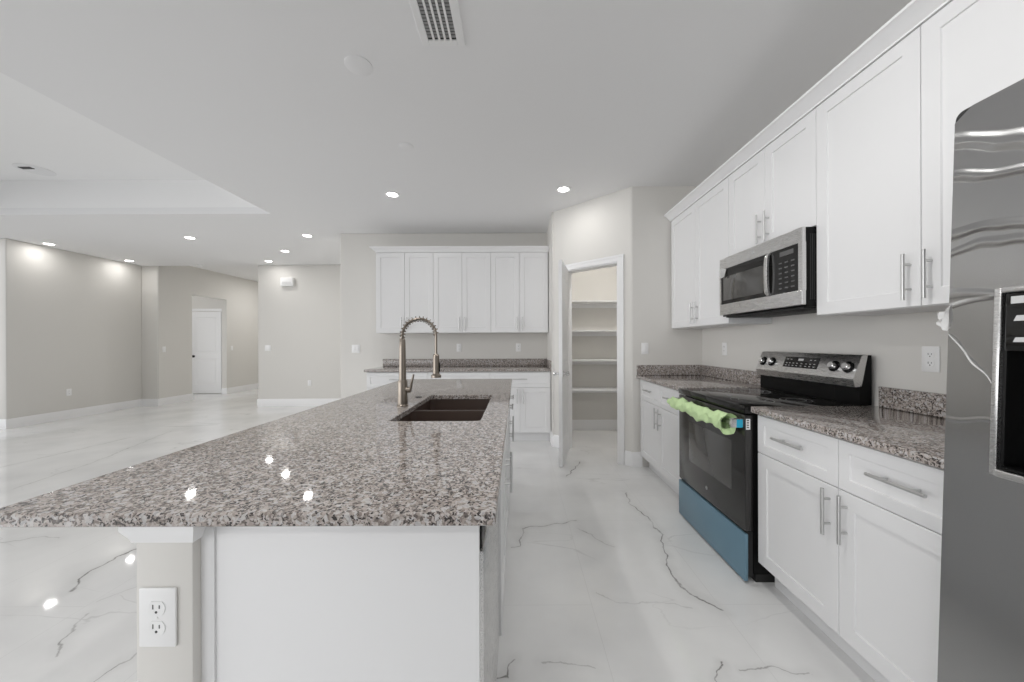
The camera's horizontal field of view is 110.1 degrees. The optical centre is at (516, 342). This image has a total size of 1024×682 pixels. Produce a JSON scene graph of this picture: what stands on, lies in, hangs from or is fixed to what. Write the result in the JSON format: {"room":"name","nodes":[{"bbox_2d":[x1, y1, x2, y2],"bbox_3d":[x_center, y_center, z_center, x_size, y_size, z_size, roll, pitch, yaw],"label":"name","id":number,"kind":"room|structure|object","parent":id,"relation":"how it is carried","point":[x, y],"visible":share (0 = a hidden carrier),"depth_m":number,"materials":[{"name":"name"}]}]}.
{"room":"kitchen","nodes":[
{"label":"kitchen","id":0,"kind":"room"},
{"bbox_2d":[0,238,141,418],"bbox_3d":[-7.551,-0.130,6.200,0.120,2.800,1.900,0,0,0],"label":"wall","id":1,"kind":"structure","parent":0,"point":[69,320],"depth_m":5.92,"materials":[{"name":"white paint"}]},
{"bbox_2d":[66,389,71,395],"bbox_3d":[-7.483,0.830,5.980,0.007,0.115,0.070,0,0,0],"label":"wall outlet","id":2,"kind":"object","parent":1,"relation":"attached to","point":[68,391],"visible":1,"depth_m":5.97,"materials":[{"name":"white plastic"}]},
{"bbox_2d":[0,393,192,428],"bbox_3d":[-7.413,1.197,6.582,0.332,0.145,2.713,0,0,10],"label":"baseboard","id":3,"kind":"structure","parent":1,"relation":"attached to","point":[73,413],"depth_m":6.21,"materials":[{"name":"white wood"}]},
{"bbox_2d":[0,72,256,207],"bbox_3d":[-4.931,-1.814,1.850,4.070,0.390,5.020,0,0,0],"label":"ceiling","id":4,"kind":"structure","parent":0,"point":[95,166],"depth_m":4.01,"materials":[{"name":"white paint"}]},
{"bbox_2d":[12,163,56,175],"bbox_3d":[-5.427,-1.938,4.030,0.300,0.017,0.300,0,0,0],"label":"ceiling box","id":5,"kind":"object","parent":4,"relation":"attached to","point":[33,169],"visible":1,"depth_m":4.00,"materials":[{"name":"white paint"}]},
{"bbox_2d":[141,266,157,398],"bbox_3d":[-7.396,-0.130,7.210,0.430,2.800,0.120,0,0,0],"label":"wall","id":6,"kind":"structure","parent":0,"point":[149,274],"depth_m":7.15,"materials":[{"name":"white paint"}]},
{"bbox_2d":[137,538,200,681],"bbox_3d":[-0.709,0.816,1.960,0.115,0.862,2.480,0,0,0],"label":"wall","id":7,"kind":"structure","parent":0,"point":[178,565],"depth_m":0.72,"materials":[{"name":"white paint"}]},
{"bbox_2d":[139,587,176,646],"bbox_3d":[-0.718,0.550,0.716,0.074,0.118,0.007,0,0,0],"label":"wall outlet","id":8,"kind":"object","parent":7,"relation":"attached to","point":[157,605],"visible":1,"depth_m":0.71,"materials":[{"name":"white plastic"}]},
{"bbox_2d":[147,601,164,615],"bbox_3d":[-0.718,0.530,0.714,0.034,0.027,0.003,0,0,0],"label":"receptacle","id":9,"kind":"object","parent":8,"relation":"attached to","point":[154,608],"depth_m":0.71,"materials":[{"name":"grey plastic"}]},
{"bbox_2d":[147,621,164,634],"bbox_3d":[-0.718,0.569,0.714,0.034,0.027,0.003,0,0,0],"label":"receptacle","id":10,"kind":"object","parent":8,"relation":"attached to","point":[153,627],"depth_m":0.71,"materials":[{"name":"grey plastic"}]},
{"bbox_2d":[118,527,205,542],"bbox_3d":[-0.710,0.380,1.952,0.147,0.041,2.496,0,0,0],"label":"trim","id":11,"kind":"structure","parent":7,"relation":"on","point":[134,534],"depth_m":0.71,"materials":[{"name":"white wood"}]},
{"bbox_2d":[192,296,221,393],"bbox_3d":[-8.195,-0.127,8.960,1.810,2.800,0.120,0,0,0],"label":"wall","id":12,"kind":"structure","parent":0,"point":[198,302],"depth_m":8.90,"materials":[{"name":"white paint"}]},
{"bbox_2d":[192,312,221,392],"bbox_3d":[-7.699,0.249,8.850,0.740,2.020,0.098,0,0,0],"label":"door","id":13,"kind":"structure","parent":12,"relation":"in","point":[206,326],"depth_m":8.87,"materials":[{"name":"white wood"}]},
{"bbox_2d":[192,309,221,335],"bbox_3d":[-7.699,0.216,8.886,0.880,2.110,0.027,0,0,0],"label":"trim","id":14,"kind":"structure","parent":12,"relation":"attached to","point":[192,309],"depth_m":8.87,"materials":[{"name":"white wood"}]},
{"bbox_2d":[158,266,257,398],"bbox_3d":[-7.231,-0.206,9.130,0.120,2.950,3.940,0,0,0],"label":"wall","id":15,"kind":"structure","parent":0,"point":[177,285],"depth_m":8.02,"materials":[{"name":"white paint"}]},
{"bbox_2d":[221,383,257,393],"bbox_3d":[-7.219,1.197,9.963,0.134,0.145,2.274,0,0,0],"label":"baseboard","id":16,"kind":"structure","parent":15,"relation":"attached to","point":[250,386],"depth_m":9.20,"materials":[{"name":"white wood"}]},
{"bbox_2d":[258,265,340,398],"bbox_3d":[-3.762,-0.143,7.160,2.751,2.800,0.120,0,0,0],"label":"wall","id":17,"kind":"structure","parent":0,"point":[301,322],"depth_m":7.10,"materials":[{"name":"white paint"}]},
{"bbox_2d":[265,345,270,350],"bbox_3d":[-4.940,0.111,7.096,0.116,0.115,0.008,0,0,0],"label":"light switch","id":18,"kind":"object","parent":17,"relation":"attached to","point":[267,347],"visible":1,"depth_m":7.09,"materials":[{"name":"white plastic"}]},
{"bbox_2d":[280,277,293,285],"bbox_3d":[-4.534,-1.195,7.069,0.250,0.170,0.061,0,0,0],"label":"door chime","id":19,"kind":"object","parent":17,"relation":"attached to","point":[283,281],"visible":1,"depth_m":7.04,"materials":[{"name":"white plastic"}]},
{"bbox_2d":[257,399,338,405],"bbox_3d":[-3.363,1.183,6.739,4.365,0.145,1.622,0,0,38],"label":"baseboard","id":20,"kind":"structure","parent":17,"relation":"attached to","point":[260,402],"depth_m":7.09,"materials":[{"name":"white wood"}]},
{"bbox_2d":[0,389,875,681],"bbox_3d":[-3.595,1.287,4.000,11.200,0.060,14.400,0,0,0],"label":"floor","id":21,"kind":"structure","parent":0,"point":[606,579],"depth_m":1.88,"materials":[{"name":"tile"}]},
{"bbox_2d":[201,526,479,681],"bbox_3d":[-0.364,0.801,0.747,0.574,0.888,0.018,0,0,0],"label":"end panel","id":22,"kind":"object","parent":21,"relation":"on","point":[279,603],"visible":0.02,"depth_m":0.74,"materials":[{"name":"white wood"}]},
{"bbox_2d":[367,372,427,389],"bbox_3d":[-1.488,0.807,4.745,0.762,0.884,0.666,0,0,0],"label":"base cabinet","id":23,"kind":"object","parent":21,"relation":"on","point":[374,379],"visible":0.23,"depth_m":4.45,"materials":[{"name":"white wood"}]},
{"bbox_2d":[364,359,550,371],"bbox_3d":[-0.737,0.297,4.755,2.324,0.131,0.647,0,0,0],"label":"countertop","id":24,"kind":"structure","parent":23,"relation":"on","point":[389,365],"depth_m":5.06,"materials":[{"name":"stone"}]},
{"bbox_2d":[428,372,488,378],"bbox_3d":[-0.725,0.805,4.745,0.762,0.884,0.666,0,0,0],"label":"base cabinet","id":25,"kind":"object","parent":21,"relation":"on","point":[444,375],"visible":0.05,"depth_m":4.45,"materials":[{"name":"white wood"}]},
{"bbox_2d":[480,499,498,681],"bbox_3d":[-0.353,0.811,1.060,0.568,0.868,0.600,0,0,0],"label":"dishwasher","id":26,"kind":"object","parent":21,"relation":"on","point":[489,535],"visible":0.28,"depth_m":0.91,"materials":[{"name":"silver"}]},
{"bbox_2d":[499,423,512,635],"bbox_3d":[-0.326,0.803,1.840,0.606,0.884,0.947,0,0,0],"label":"base cabinet","id":27,"kind":"object","parent":21,"relation":"on","point":[503,493],"visible":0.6,"depth_m":1.62,"materials":[{"name":"white wood"}]},
{"bbox_2d":[508,395,513,505],"bbox_3d":[-0.326,0.803,2.758,0.606,0.884,0.883,0,0,0],"label":"base cabinet","id":28,"kind":"object","parent":21,"relation":"on","point":[512,397],"visible":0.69,"depth_m":2.72,"materials":[{"name":"white wood"}]},
{"bbox_2d":[0,379,511,526],"bbox_3d":[-0.543,0.345,1.980,1.002,0.026,2.571,0,0,0],"label":"countertop","id":29,"kind":"structure","parent":28,"relation":"on","point":[347,461],"depth_m":0.89,"materials":[{"name":"stone"}]},
{"bbox_2d":[397,316,440,406],"bbox_3d":[-0.514,0.096,1.875,0.232,0.472,0.060,0,0,0],"label":"faucet","id":30,"kind":"object","parent":29,"relation":"on","point":[402,401],"visible":1,"depth_m":1.86,"materials":[{"name":"silver metal"}]},
{"bbox_2d":[398,399,489,420],"bbox_3d":[-0.350,0.464,1.887,0.423,0.212,0.771,0,0,0],"label":"sink","id":31,"kind":"object","parent":29,"relation":"in","point":[433,409],"visible":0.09,"depth_m":1.89,"materials":[{"name":"brown"}]},
{"bbox_2d":[489,371,550,440],"bbox_3d":[0.038,0.802,4.745,0.762,0.884,0.666,0,0,0],"label":"base cabinet","id":32,"kind":"object","parent":21,"relation":"on","point":[531,411],"visible":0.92,"depth_m":4.45,"materials":[{"name":"white wood"}]},
{"bbox_2d":[640,380,681,494],"bbox_3d":[1.521,0.797,3.080,0.664,0.884,0.944,0,0,0],"label":"base cabinet","id":33,"kind":"object","parent":21,"relation":"on","point":[659,420],"visible":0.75,"depth_m":3.06,"materials":[{"name":"white wood"}]},
{"bbox_2d":[636,365,760,390],"bbox_3d":[1.522,0.289,3.088,0.661,0.131,0.982,0,0,0],"label":"countertop","id":34,"kind":"structure","parent":33,"relation":"on","point":[675,377],"depth_m":3.15,"materials":[{"name":"stone"}]},
{"bbox_2d":[675,351,871,581],"bbox_3d":[1.464,0.652,2.214,0.720,1.173,0.751,0,0,0],"label":"range","id":35,"kind":"object","parent":21,"relation":"on","point":[718,471],"visible":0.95,"depth_m":2.04,"materials":[{"name":"black metal"}]},
{"bbox_2d":[667,397,736,434],"bbox_3d":[1.114,0.428,2.244,0.094,0.118,0.725,0,0,0],"label":"wrap","id":36,"kind":"object","parent":35,"relation":"attached to","point":[699,413],"visible":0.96,"depth_m":2.09,"materials":[{"name":"green plastic"}]},
{"bbox_2d":[679,387,858,413],"bbox_3d":[1.472,0.346,2.215,0.609,0.040,0.751,0,0,0],"label":"cooktop","id":37,"kind":"object","parent":35,"relation":"in","point":[731,400],"depth_m":2.12,"materials":[{"name":"black glass"}]},
{"bbox_2d":[758,415,943,681],"bbox_3d":[1.521,0.797,1.365,0.664,0.884,0.913,0,0,0],"label":"base cabinet","id":38,"kind":"object","parent":21,"relation":"on","point":[850,533],"visible":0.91,"depth_m":1.30,"materials":[{"name":"white wood"}]},
{"bbox_2d":[751,386,945,469],"bbox_3d":[1.522,0.289,1.365,0.661,0.131,0.923,0,0,0],"label":"countertop","id":39,"kind":"structure","parent":38,"relation":"on","point":[908,424],"depth_m":1.49,"materials":[{"name":"stone"}]},
{"bbox_2d":[937,79,1023,681],"bbox_3d":[1.415,0.344,0.463,0.815,1.838,0.949,0,0,0],"label":"refrigerator","id":40,"kind":"object","parent":21,"relation":"on","point":[981,612],"visible":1,"depth_m":0.82,"materials":[{"name":"silver metal"}]},
{"bbox_2d":[0,0,911,281],"bbox_3d":[-3.606,-1.655,4.000,11.200,0.237,14.400,0,0,0],"label":"ceiling","id":41,"kind":"structure","parent":0,"point":[259,100],"depth_m":2.30,"materials":[{"name":"white paint"}]},
{"bbox_2d":[183,236,196,239],"bbox_3d":[-4.805,-1.536,5.260,0.156,0.006,0.156,0,0,0],"label":"recessed light","id":42,"kind":"object","parent":41,"relation":"in","point":[186,237],"visible":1,"depth_m":5.24,"materials":[{"name":"white"}]},
{"bbox_2d":[301,234,312,237],"bbox_3d":[-3.035,-1.542,5.177,0.156,0.006,0.156,0,0,0],"label":"recessed light","id":43,"kind":"object","parent":41,"relation":"in","point":[303,235],"visible":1,"depth_m":5.16,"materials":[{"name":"white plastic"}]},
{"bbox_2d":[384,191,399,197],"bbox_3d":[-1.305,-1.548,3.750,0.156,0.006,0.156,0,0,0],"label":"recessed light","id":44,"kind":"object","parent":41,"relation":"in","point":[392,194],"visible":1,"depth_m":3.74,"materials":[{"name":"white"}]},
{"bbox_2d":[409,0,465,45],"bbox_3d":[-0.379,-1.550,1.664,0.223,0.009,0.408,0,0,0],"label":"ceiling vent","id":45,"kind":"object","parent":41,"relation":"in","point":[438,22],"visible":1,"depth_m":1.73,"materials":[{"name":"white metal"}]},
{"bbox_2d":[556,186,570,192],"bbox_3d":[0.473,-1.554,3.640,0.156,0.006,0.156,0,0,0],"label":"recessed light","id":46,"kind":"object","parent":41,"relation":"in","point":[562,189],"visible":1,"depth_m":3.63,"materials":[{"name":"white plastic"}]},
{"bbox_2d":[340,233,616,419],"bbox_3d":[-0.327,-0.155,6.090,4.357,2.800,2.020,0,0,0],"label":"wall","id":47,"kind":"structure","parent":0,"point":[358,261],"depth_m":5.08,"materials":[{"name":"white paint"}]},
{"bbox_2d":[352,345,359,352],"bbox_3d":[-2.285,0.089,5.075,0.116,0.115,0.008,0,0,0],"label":"light switch","id":48,"kind":"object","parent":47,"relation":"attached to","point":[355,348],"visible":1,"depth_m":5.07,"materials":[{"name":"white plastic"}]},
{"bbox_2d":[376,253,438,333],"bbox_3d":[-1.493,-0.661,4.898,0.762,1.070,0.361,0,0,0],"label":"upper cabinet","id":49,"kind":"object","parent":47,"relation":"attached to","point":[404,281],"visible":0.86,"depth_m":4.76,"materials":[{"name":"white wood"}]},
{"bbox_2d":[369,246,548,252],"bbox_3d":[-0.759,-1.231,4.885,2.358,0.066,0.387,0,0,0],"label":"crown molding","id":50,"kind":"structure","parent":47,"relation":"attached to","point":[378,249],"depth_m":4.72,"materials":[{"name":"white wood"}]},
{"bbox_2d":[457,344,461,351],"bbox_3d":[-0.822,0.074,5.076,0.070,0.115,0.007,0,0,0],"label":"wall outlet","id":51,"kind":"object","parent":47,"relation":"attached to","point":[459,346],"visible":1,"depth_m":5.07,"materials":[{"name":"white plastic"}]},
{"bbox_2d":[433,252,490,333],"bbox_3d":[-0.730,-0.663,4.898,0.762,1.070,0.361,0,0,0],"label":"upper cabinet","id":52,"kind":"object","parent":47,"relation":"attached to","point":[461,281],"visible":0.96,"depth_m":4.76,"materials":[{"name":"white wood"}]},
{"bbox_2d":[383,359,550,368],"bbox_3d":[-0.737,0.282,4.760,2.324,0.101,0.639,0,0,0],"label":"backsplash","id":53,"kind":"structure","parent":47,"relation":"attached to","point":[386,362],"depth_m":5.06,"materials":[{"name":"stone"}]},
{"bbox_2d":[516,343,520,351],"bbox_3d":[0.020,0.071,5.076,0.070,0.115,0.007,0,0,0],"label":"wall outlet","id":54,"kind":"object","parent":47,"relation":"attached to","point":[518,345],"visible":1,"depth_m":5.07,"materials":[{"name":"white plastic"}]},
{"bbox_2d":[491,252,547,332],"bbox_3d":[0.033,-0.666,4.898,0.762,1.070,0.361,0,0,0],"label":"upper cabinet","id":55,"kind":"object","parent":47,"relation":"attached to","point":[519,280],"visible":1,"depth_m":4.76,"materials":[{"name":"white wood"}]},
{"bbox_2d":[572,420,616,429],"bbox_3d":[1.198,1.167,5.073,1.317,0.145,0.014,0,0,0],"label":"baseboard","id":56,"kind":"structure","parent":47,"relation":"attached to","point":[576,424],"depth_m":5.07,"materials":[{"name":"white"}]},
{"bbox_2d":[572,300,616,307],"bbox_3d":[1.192,-0.528,4.939,1.315,0.075,0.279,0,0,0],"label":"shelf","id":57,"kind":"object","parent":47,"relation":"attached to","point":[575,303],"visible":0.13,"depth_m":5.04,"materials":[{"name":"white wood"}]},
{"bbox_2d":[572,387,616,392],"bbox_3d":[1.196,0.672,4.939,1.315,0.075,0.279,0,0,0],"label":"shelf","id":58,"kind":"object","parent":47,"relation":"attached to","point":[574,389],"visible":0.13,"depth_m":5.00,"materials":[{"name":"white"}]},
{"bbox_2d":[572,330,616,335],"bbox_3d":[1.193,-0.128,4.939,1.315,0.075,0.279,0,0,0],"label":"shelf","id":59,"kind":"object","parent":47,"relation":"attached to","point":[574,332],"visible":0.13,"depth_m":5.06,"materials":[{"name":"white wood"}]},
{"bbox_2d":[572,359,616,364],"bbox_3d":[1.194,0.272,4.939,1.315,0.075,0.279,0,0,0],"label":"shelf","id":60,"kind":"object","parent":47,"relation":"attached to","point":[574,361],"visible":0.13,"depth_m":5.06,"materials":[{"name":"white wood"}]},
{"bbox_2d":[547,212,554,434],"bbox_3d":[0.479,-0.158,4.674,0.110,2.800,0.812,0,0,0],"label":"wall","id":61,"kind":"structure","parent":0,"point":[550,231],"depth_m":4.39,"materials":[{"name":"white paint"}]},
{"bbox_2d":[550,431,558,447],"bbox_3d":[0.436,1.170,4.341,0.073,0.145,0.316,0,0,-16],"label":"baseboard","id":62,"kind":"object","parent":61,"relation":"attached to","point":[554,439],"visible":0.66,"depth_m":4.25,"materials":[{"name":"white"}]},
{"bbox_2d":[554,187,632,451],"bbox_3d":[0.827,-0.159,3.971,1.019,2.800,0.110,0,0,44],"label":"wall","id":63,"kind":"structure","parent":0,"point":[600,227],"depth_m":3.81,"materials":[{"name":"white paint"}]},
{"bbox_2d":[553,260,568,466],"bbox_3d":[0.505,0.205,3.831,0.163,2.050,0.595,0,0,15],"label":"door","id":64,"kind":"structure","parent":63,"relation":"in","point":[563,273],"depth_m":3.63,"materials":[{"name":"white wood"}]},
{"bbox_2d":[565,254,624,464],"bbox_3d":[0.838,0.173,3.958,0.817,2.137,0.152,0,0,44],"label":"trim","id":65,"kind":"structure","parent":63,"relation":"attached to","point":[616,260],"depth_m":3.67,"materials":[{"name":"white wood"}]},
{"bbox_2d":[632,186,701,465],"bbox_3d":[1.504,-0.161,3.635,0.694,2.800,0.110,0,0,0],"label":"wall","id":66,"kind":"structure","parent":0,"point":[651,231],"depth_m":3.58,"materials":[{"name":"white paint"}]},
{"bbox_2d":[624,450,641,466],"bbox_3d":[1.165,1.167,3.586,0.172,0.145,0.047,0,0,20],"label":"baseboard","id":67,"kind":"structure","parent":66,"relation":"attached to","point":[632,459],"depth_m":3.57,"materials":[{"name":"white"}]},
{"bbox_2d":[641,343,647,353],"bbox_3d":[1.278,0.059,3.575,0.070,0.115,0.008,0,0,0],"label":"light switch","id":68,"kind":"object","parent":66,"relation":"attached to","point":[644,346],"visible":1,"depth_m":3.57,"materials":[{"name":"white plastic"}]},
{"bbox_2d":[702,310,948,405],"bbox_3d":[1.911,-0.163,2.000,0.120,2.800,6.400,0,0,0],"label":"wall","id":69,"kind":"structure","parent":0,"point":[895,342],"depth_m":1.94,"materials":[{"name":"white paint"}]},
{"bbox_2d":[671,177,771,328],"bbox_3d":[1.672,-0.672,3.075,0.351,1.070,0.959,0,0,0],"label":"upper cabinet","id":70,"kind":"object","parent":69,"relation":"attached to","point":[699,234],"visible":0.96,"depth_m":2.98,"materials":[{"name":"white wood"}]},
{"bbox_2d":[664,0,952,221],"bbox_3d":[1.509,-1.239,2.305,0.080,0.066,2.546,0,0,0],"label":"crown molding","id":71,"kind":"structure","parent":70,"relation":"attached to","point":[915,13],"depth_m":1.72,"materials":[{"name":"white wood"}]},
{"bbox_2d":[722,343,726,355],"bbox_3d":[1.848,0.058,3.190,0.007,0.115,0.070,0,0,0],"label":"wall outlet","id":72,"kind":"object","parent":69,"relation":"attached to","point":[724,345],"visible":1,"depth_m":3.18,"materials":[{"name":"white plastic"}]},
{"bbox_2d":[729,108,816,255],"bbox_3d":[1.671,-0.903,2.215,0.351,0.607,0.756,0,0,0],"label":"upper cabinet","id":73,"kind":"object","parent":69,"relation":"attached to","point":[773,194],"visible":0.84,"depth_m":2.11,"materials":[{"name":"white wood"}]},
{"bbox_2d":[720,227,816,317],"bbox_3d":[1.645,-0.386,2.214,0.406,0.422,0.752,0,0,0],"label":"microwave","id":74,"kind":"object","parent":73,"relation":"attached to","point":[775,277],"visible":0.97,"depth_m":2.06,"materials":[{"name":"silver metal"}]},
{"bbox_2d":[879,386,945,417],"bbox_3d":[1.842,0.273,1.359,0.020,0.101,0.912,0,0,0],"label":"backsplash","id":75,"kind":"structure","parent":69,"relation":"attached to","point":[921,402],"depth_m":1.65,"materials":[{"name":"stone"}]},
{"bbox_2d":[816,0,1023,315],"bbox_3d":[1.672,-0.672,1.434,0.351,1.070,0.801,0,0,0],"label":"upper cabinet","id":76,"kind":"object","parent":69,"relation":"attached to","point":[885,138],"visible":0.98,"depth_m":1.42,"materials":[{"name":"white wood"}]},
{"bbox_2d":[922,346,939,372],"bbox_3d":[1.848,0.074,1.600,0.007,0.115,0.070,0,0,0],"label":"wall outlet","id":77,"kind":"object","parent":69,"relation":"attached to","point":[930,355],"visible":1,"depth_m":1.59,"materials":[{"name":"white plastic"}]},
{"bbox_2d":[925,352,934,357],"bbox_3d":[1.846,0.055,1.600,0.003,0.027,0.034,0,0,0],"label":"receptacle","id":78,"kind":"object","parent":77,"relation":"attached to","point":[927,354],"depth_m":1.60,"materials":[{"name":"grey plastic"}]},
{"bbox_2d":[925,360,934,366],"bbox_3d":[1.846,0.094,1.600,0.003,0.027,0.034,0,0,0],"label":"receptacle","id":79,"kind":"object","parent":77,"relation":"attached to","point":[928,363],"depth_m":1.60,"materials":[{"name":"grey plastic"}]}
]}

